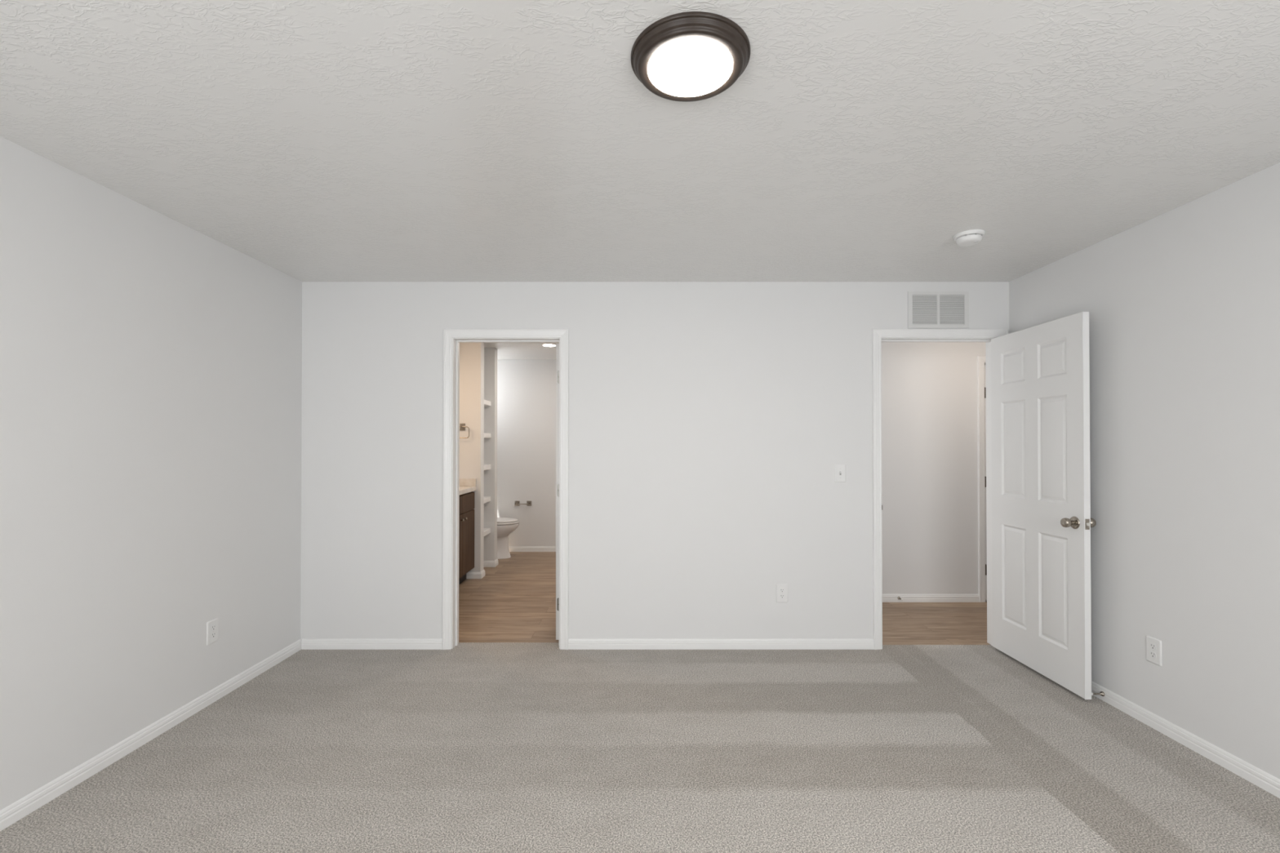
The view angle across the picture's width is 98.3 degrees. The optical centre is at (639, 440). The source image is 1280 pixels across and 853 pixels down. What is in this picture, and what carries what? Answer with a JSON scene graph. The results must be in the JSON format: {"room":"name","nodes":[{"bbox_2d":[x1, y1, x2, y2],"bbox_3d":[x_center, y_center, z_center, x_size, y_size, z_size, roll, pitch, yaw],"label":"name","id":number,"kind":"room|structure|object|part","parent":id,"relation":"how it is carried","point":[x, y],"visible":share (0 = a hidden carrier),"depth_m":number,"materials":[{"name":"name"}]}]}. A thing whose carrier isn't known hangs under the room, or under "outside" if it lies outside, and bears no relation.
{"room":"empty bedroom","nodes":[
{"label":"empty bedroom","id":0,"kind":"room"},
{"bbox_2d":[0,136,302,810],"bbox_3d":[-2.306,0.121,1.559,0.120,2.583,4.480,0,0,0],"label":"wall","id":1,"kind":"structure","parent":0,"point":[151,365],"depth_m":2.41,"materials":[{"name":"white paint"}]},
{"bbox_2d":[0,638,302,831],"bbox_3d":[-2.240,1.331,1.486,0.013,0.070,4.353,0,0,0],"label":"baseboard","id":2,"kind":"structure","parent":1,"relation":"attached to","point":[18,810],"depth_m":2.42,"materials":[{"name":"white paint"}]},
{"bbox_2d":[206,617,218,645],"bbox_3d":[-2.242,1.004,2.907,0.007,0.122,0.078,0,0,0],"label":"wall outlet","id":3,"kind":"object","parent":1,"relation":"attached to","point":[212,626],"visible":1,"depth_m":2.90,"materials":[{"name":"white plastic"}]},
{"bbox_2d":[210,631,216,638],"bbox_3d":[-2.240,1.023,2.907,0.002,0.028,0.034,0,0,0],"label":"receptacle","id":4,"kind":"object","parent":3,"relation":"attached to","point":[213,634],"depth_m":2.91,"materials":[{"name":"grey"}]},
{"bbox_2d":[210,624,216,631],"bbox_3d":[-2.240,0.984,2.907,0.002,0.028,0.034,0,0,0],"label":"receptacle","id":5,"kind":"object","parent":3,"relation":"attached to","point":[213,627],"depth_m":2.91,"materials":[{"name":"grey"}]},
{"bbox_2d":[459,342,484,572],"bbox_3d":[-1.931,0.181,5.676,0.629,2.439,0.115,0,0,0],"label":"wall","id":6,"kind":"structure","parent":0,"point":[471,354],"depth_m":5.62,"materials":[{"name":"white paint"}]},
{"bbox_2d":[459,423,469,438],"bbox_3d":[-1.800,-0.096,5.596,0.165,0.152,0.050,0,0,0],"label":"towel ring","id":7,"kind":"object","parent":6,"relation":"attached to","point":[462,426],"visible":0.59,"depth_m":5.58,"materials":[{"name":"silver metal"}]},
{"bbox_3d":[-1.800,-0.136,5.616,0.054,0.072,0.010,0,0,0],"label":"wall plate","id":8,"kind":"part","parent":7,"relation":"part of","materials":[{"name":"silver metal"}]},
{"bbox_2d":[466,569,484,578],"bbox_3d":[-1.787,1.369,5.667,0.366,0.070,0.141,0,0,0],"label":"baseboard","id":9,"kind":"structure","parent":6,"relation":"attached to","point":[481,575],"depth_m":5.60,"materials":[{"name":"white paint"}]},
{"bbox_2d":[483,347,497,560],"bbox_3d":[-1.931,0.185,6.213,0.629,2.439,0.112,0,0,0],"label":"wall","id":10,"kind":"structure","parent":0,"point":[490,551],"depth_m":6.16,"materials":[{"name":"white paint"}]},
{"bbox_2d":[483,559,498,567],"bbox_3d":[-1.892,1.373,6.203,0.576,0.070,0.138,0,0,0],"label":"baseboard","id":11,"kind":"structure","parent":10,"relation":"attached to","point":[486,563],"depth_m":6.14,"materials":[{"name":"white paint"}]},
{"bbox_2d":[484,342,559,359],"bbox_3d":[-0.973,-1.090,5.424,2.546,0.100,3.230,0,0,0],"label":"ceiling","id":12,"kind":"structure","parent":0,"point":[504,350],"depth_m":6.37,"materials":[{"name":"white paint"}]},
{"bbox_2d":[541,343,555,346],"bbox_3d":[-0.985,-1.033,6.008,0.170,0.006,0.170,0,0,0],"label":"recessed light","id":13,"kind":"object","parent":12,"relation":"in","point":[542,344],"visible":0.91,"depth_m":5.97,"materials":[{"name":"white plastic"}]},
{"bbox_2d":[497,359,555,546],"bbox_3d":[-0.898,0.164,7.089,2.696,2.583,0.120,0,0,0],"label":"wall","id":14,"kind":"structure","parent":0,"point":[526,388],"depth_m":7.03,"materials":[{"name":"white paint"}]},
{"bbox_2d":[515,501,531,506],"bbox_3d":[-1.481,0.798,6.994,0.212,0.062,0.060,0,0,0],"label":"paper holder","id":15,"kind":"object","parent":14,"relation":"attached to","point":[517,503],"visible":1,"depth_m":7.02,"materials":[{"name":"silver metal"}]},
{"bbox_3d":[-1.405,0.798,7.020,0.060,0.062,0.008,0,0,0],"label":"wall plate","id":16,"kind":"part","parent":15,"relation":"part of","materials":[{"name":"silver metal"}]},
{"bbox_2d":[508,546,555,551],"bbox_3d":[-0.945,1.380,7.013,2.490,0.070,0.013,0,0,0],"label":"baseboard","id":17,"kind":"structure","parent":14,"relation":"attached to","point":[512,548],"depth_m":7.01,"materials":[{"name":"white paint"}]},
{"bbox_2d":[0,0,1279,281],"bbox_3d":[0.104,-1.121,1.505,4.700,0.100,4.353,0,0,0],"label":"ceiling","id":18,"kind":"structure","parent":0,"point":[312,140],"depth_m":1.88,"materials":[{"name":"white paint"}]},
{"bbox_2d":[631,11,750,102],"bbox_3d":[0.140,-1.050,1.549,0.332,0.042,0.332,0,0,0],"label":"ceiling light","id":19,"kind":"object","parent":18,"relation":"attached to","point":[688,56],"visible":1,"depth_m":1.49,"materials":[{"name":"brown metal"}]},
{"bbox_2d":[647,38,733,97],"bbox_3d":[0.140,-1.035,1.549,0.238,0.012,0.238,0,0,0],"label":"diffuser","id":20,"kind":"object","parent":19,"relation":"attached to","point":[677,67],"depth_m":1.53,"materials":[{"name":"white glass"}]},
{"bbox_2d":[952,229,985,246],"bbox_3d":[1.697,-1.037,2.856,0.144,0.048,0.144,0,0,0],"label":"smoke detector","id":21,"kind":"object","parent":18,"relation":"attached to","point":[968,237],"visible":1,"depth_m":2.82,"materials":[{"name":"white plastic"}]},
{"bbox_2d":[0,551,1279,852],"bbox_3d":[0.827,1.400,3.164,6.146,0.050,7.710,0,0,0],"label":"floor","id":22,"kind":"structure","parent":0,"point":[468,747],"depth_m":2.37,"materials":[{"name":"carpet"}]},
{"bbox_2d":[458,491,474,584],"bbox_3d":[-1.946,0.951,5.028,0.599,0.890,1.166,0,0,0],"label":"vanity cabinet","id":23,"kind":"object","parent":22,"relation":"on","point":[466,509],"visible":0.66,"depth_m":5.34,"materials":[{"name":"brown wood"}]},
{"bbox_3d":[-1.685,0.603,5.028,0.020,0.170,0.381,0,0,0],"label":"false drawer","id":24,"kind":"part","parent":23,"relation":"part of","materials":[{"name":"brown wood"}]},
{"bbox_3d":[-1.685,0.988,5.025,0.020,0.588,0.381,0,0,0],"label":"door","id":25,"kind":"part","parent":23,"relation":"part of","materials":[{"name":"brown wood"}]},
{"bbox_2d":[459,478,475,494],"bbox_3d":[-1.952,0.444,5.021,0.585,0.121,1.189,0,0,0],"label":"countertop","id":26,"kind":"structure","parent":23,"relation":"on","point":[466,485],"depth_m":5.60,"materials":[{"name":"stone"}]},
{"bbox_3d":[-1.685,0.991,5.413,0.020,0.588,0.387,0,0,0],"label":"door","id":27,"kind":"part","parent":23,"relation":"part of","materials":[{"name":"brown wood"}]},
{"bbox_3d":[-1.685,0.606,5.416,0.020,0.170,0.387,0,0,0],"label":"false drawer","id":28,"kind":"part","parent":23,"relation":"part of","materials":[{"name":"brown wood"}]},
{"bbox_2d":[497,517,519,559],"bbox_3d":[-1.821,1.014,6.662,0.730,0.788,0.470,0,0,0],"label":"toilet","id":29,"kind":"object","parent":22,"relation":"on","point":[505,526],"visible":0.31,"depth_m":6.58,"materials":[{"name":"white ceramic"}]},
{"bbox_3d":[-1.717,0.961,6.663,0.496,0.029,0.364,0,0,0],"label":"lid","id":30,"kind":"part","parent":29,"relation":"part of","materials":[{"name":"white plastic"}]},
{"bbox_3d":[-1.706,0.986,6.662,0.498,0.024,0.376,0,0,0],"label":"seat","id":31,"kind":"part","parent":29,"relation":"part of","materials":[{"name":"white plastic"}]},
{"bbox_2d":[300,281,1008,639],"bbox_3d":[0.827,0.138,3.736,6.146,2.583,0.127,0,0,0],"label":"wall","id":32,"kind":"structure","parent":0,"point":[710,423],"depth_m":3.67,"materials":[{"name":"white paint"}]},
{"bbox_2d":[301,638,442,649],"bbox_3d":[-1.767,1.347,3.656,0.930,0.070,0.013,0,0,0],"label":"baseboard","id":33,"kind":"structure","parent":32,"relation":"attached to","point":[306,643],"depth_m":3.65,"materials":[{"name":"white paint"}]},
{"bbox_2d":[442,328,568,649],"bbox_3d":[-0.887,0.323,3.725,0.829,2.121,0.144,0,0,0],"label":"door frame","id":34,"kind":"structure","parent":32,"relation":"attached to","point":[452,338],"depth_m":3.66,"materials":[{"name":"white paint"}]},
{"bbox_2d":[555,343,559,639],"bbox_3d":[-0.557,0.353,4.149,0.167,2.033,0.713,0,0,0],"label":"door","id":35,"kind":"structure","parent":32,"relation":"in","point":[557,344],"depth_m":3.79,"materials":[{"name":"white paint"}]},
{"bbox_2d":[568,638,874,649],"bbox_3d":[0.534,1.347,3.656,2.015,0.070,0.013,0,0,0],"label":"baseboard","id":36,"kind":"structure","parent":32,"relation":"attached to","point":[573,643],"depth_m":3.65,"materials":[{"name":"white paint"}]},
{"bbox_2d":[776,583,787,602],"bbox_3d":[0.940,1.012,3.662,0.078,0.122,0.007,0,0,0],"label":"wall outlet","id":37,"kind":"object","parent":32,"relation":"attached to","point":[781,588],"visible":1,"depth_m":3.66,"materials":[{"name":"white plastic"}]},
{"bbox_2d":[834,464,845,482],"bbox_3d":[1.327,0.218,3.663,0.074,0.120,0.018,0,0,0],"label":"light switch","id":38,"kind":"object","parent":32,"relation":"attached to","point":[839,469],"visible":1,"depth_m":3.67,"materials":[{"name":"white plastic"}]},
{"bbox_2d":[907,291,968,328],"bbox_3d":[1.980,-0.866,3.675,0.403,0.243,0.009,0,0,0],"label":"air vent","id":39,"kind":"object","parent":32,"relation":"in","point":[926,309],"visible":1,"depth_m":3.67,"materials":[{"name":"white metal"}]},
{"bbox_2d":[871,328,1008,649],"bbox_3d":[1.990,0.323,3.725,0.896,2.121,0.144,0,0,0],"label":"door frame","id":40,"kind":"structure","parent":32,"relation":"attached to","point":[878,335],"depth_m":3.67,"materials":[{"name":"white paint"}]},
{"bbox_2d":[991,311,1096,699],"bbox_3d":[2.345,0.342,3.282,0.167,2.033,0.778,0,0,0],"label":"door","id":41,"kind":"structure","parent":40,"relation":"attached to","point":[1042,521],"depth_m":3.19,"materials":[{"name":"white paint"}]},
{"bbox_3d":[2.291,0.440,2.962,0.060,0.052,0.052,0,0,0],"label":"knob","id":42,"kind":"part","parent":41,"relation":"part of","materials":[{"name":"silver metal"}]},
{"bbox_3d":[2.345,0.440,2.901,0.023,0.056,0.001,0,0,0],"label":"latch plate","id":43,"kind":"part","parent":41,"relation":"part of","materials":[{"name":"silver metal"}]},
{"bbox_3d":[2.398,0.440,2.962,0.060,0.052,0.052,0,0,0],"label":"knob","id":44,"kind":"part","parent":41,"relation":"part of","materials":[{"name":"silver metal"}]},
{"bbox_2d":[881,342,986,594],"bbox_3d":[2.175,0.147,4.849,3.450,2.583,0.120,0,0,0],"label":"wall","id":45,"kind":"structure","parent":0,"point":[930,436],"depth_m":4.79,"materials":[{"name":"white paint"}]},
{"bbox_2d":[882,594,979,602],"bbox_3d":[1.685,1.362,4.773,2.471,0.070,0.013,0,0,0],"label":"baseboard","id":46,"kind":"structure","parent":45,"relation":"attached to","point":[886,597],"depth_m":4.77,"materials":[{"name":"white paint"}]},
{"bbox_2d":[977,355,986,602],"bbox_3d":[3.364,0.333,4.839,0.886,2.123,0.138,0,0,0],"label":"door frame","id":47,"kind":"structure","parent":45,"relation":"attached to","point":[981,360],"depth_m":4.78,"materials":[{"name":"white paint"}]},
{"bbox_2d":[984,365,986,599],"bbox_3d":[3.365,0.365,4.806,0.774,2.033,0.167,0,0,0],"label":"door","id":48,"kind":"structure","parent":45,"relation":"in","point":[984,366],"depth_m":4.79,"materials":[{"name":"white paint"}]},
{"bbox_2d":[1008,162,1279,779],"bbox_3d":[2.514,0.120,1.496,0.120,2.583,4.353,0,0,0],"label":"wall","id":49,"kind":"structure","parent":0,"point":[1182,303],"depth_m":2.46,"materials":[{"name":"white paint"}]},
{"bbox_2d":[1146,635,1161,666],"bbox_3d":[2.450,1.004,2.642,0.007,0.122,0.078,0,0,0],"label":"wall outlet","id":50,"kind":"object","parent":49,"relation":"attached to","point":[1153,646],"visible":1,"depth_m":2.64,"materials":[{"name":"white plastic"}]},
{"bbox_2d":[1149,643,1155,650],"bbox_3d":[2.448,0.984,2.642,0.002,0.028,0.034,0,0,0],"label":"receptacle","id":51,"kind":"object","parent":50,"relation":"attached to","point":[1152,646],"depth_m":2.64,"materials":[{"name":"white plastic"}]},
{"bbox_2d":[1149,651,1156,658],"bbox_3d":[2.448,1.023,2.642,0.002,0.028,0.034,0,0,0],"label":"receptacle","id":52,"kind":"object","parent":50,"relation":"attached to","point":[1153,655],"depth_m":2.64,"materials":[{"name":"white plastic"}]},
{"bbox_2d":[1091,680,1279,798],"bbox_3d":[2.447,1.331,1.486,0.013,0.070,4.353,0,0,0],"label":"baseboard","id":53,"kind":"structure","parent":49,"relation":"attached to","point":[1260,778],"depth_m":2.44,"materials":[{"name":"white paint"}]},
{"bbox_2d":[1091,691,1104,696],"bbox_3d":[2.406,1.337,2.920,0.070,0.025,0.025,0,0,0],"label":"door stop","id":54,"kind":"object","parent":53,"relation":"attached to","point":[1101,693],"visible":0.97,"depth_m":2.92,"materials":[{"name":"silver metal"}]},
{"bbox_3d":[-2.015,0.183,5.945,0.090,2.439,0.423,0,0,0],"label":"wall niche","id":55,"kind":"object","parent":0,"visible":0},
{"bbox_2d":[484,528,490,536],"bbox_3d":[-1.814,0.998,5.939,0.312,0.052,0.422,0,0,0],"label":"niche shelf","id":56,"kind":"object","parent":55,"relation":"attached to","point":[486,531],"visible":0.24,"depth_m":6.03,"materials":[{"name":"white paint"}]},
{"bbox_2d":[484,496,490,503],"bbox_3d":[-1.814,0.648,5.942,0.312,0.052,0.422,0,0,0],"label":"niche shelf","id":57,"kind":"object","parent":55,"relation":"attached to","point":[486,499],"visible":0.24,"depth_m":6.03,"materials":[{"name":"white paint"}]},
{"bbox_2d":[484,464,490,470],"bbox_3d":[-1.814,0.295,5.944,0.312,0.052,0.422,0,0,0],"label":"niche shelf","id":58,"kind":"object","parent":55,"relation":"attached to","point":[486,467],"visible":0.24,"depth_m":6.03,"materials":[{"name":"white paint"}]},
{"bbox_2d":[484,400,490,405],"bbox_3d":[-1.814,-0.409,5.950,0.312,0.052,0.422,0,0,0],"label":"niche shelf","id":59,"kind":"object","parent":55,"relation":"attached to","point":[486,402],"visible":0.24,"depth_m":6.03,"materials":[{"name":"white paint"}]},
{"bbox_2d":[484,433,490,438],"bbox_3d":[-1.814,-0.052,5.947,0.312,0.052,0.422,0,0,0],"label":"niche shelf","id":60,"kind":"object","parent":55,"relation":"attached to","point":[486,435],"visible":0.24,"depth_m":6.02,"materials":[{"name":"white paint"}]}
]}

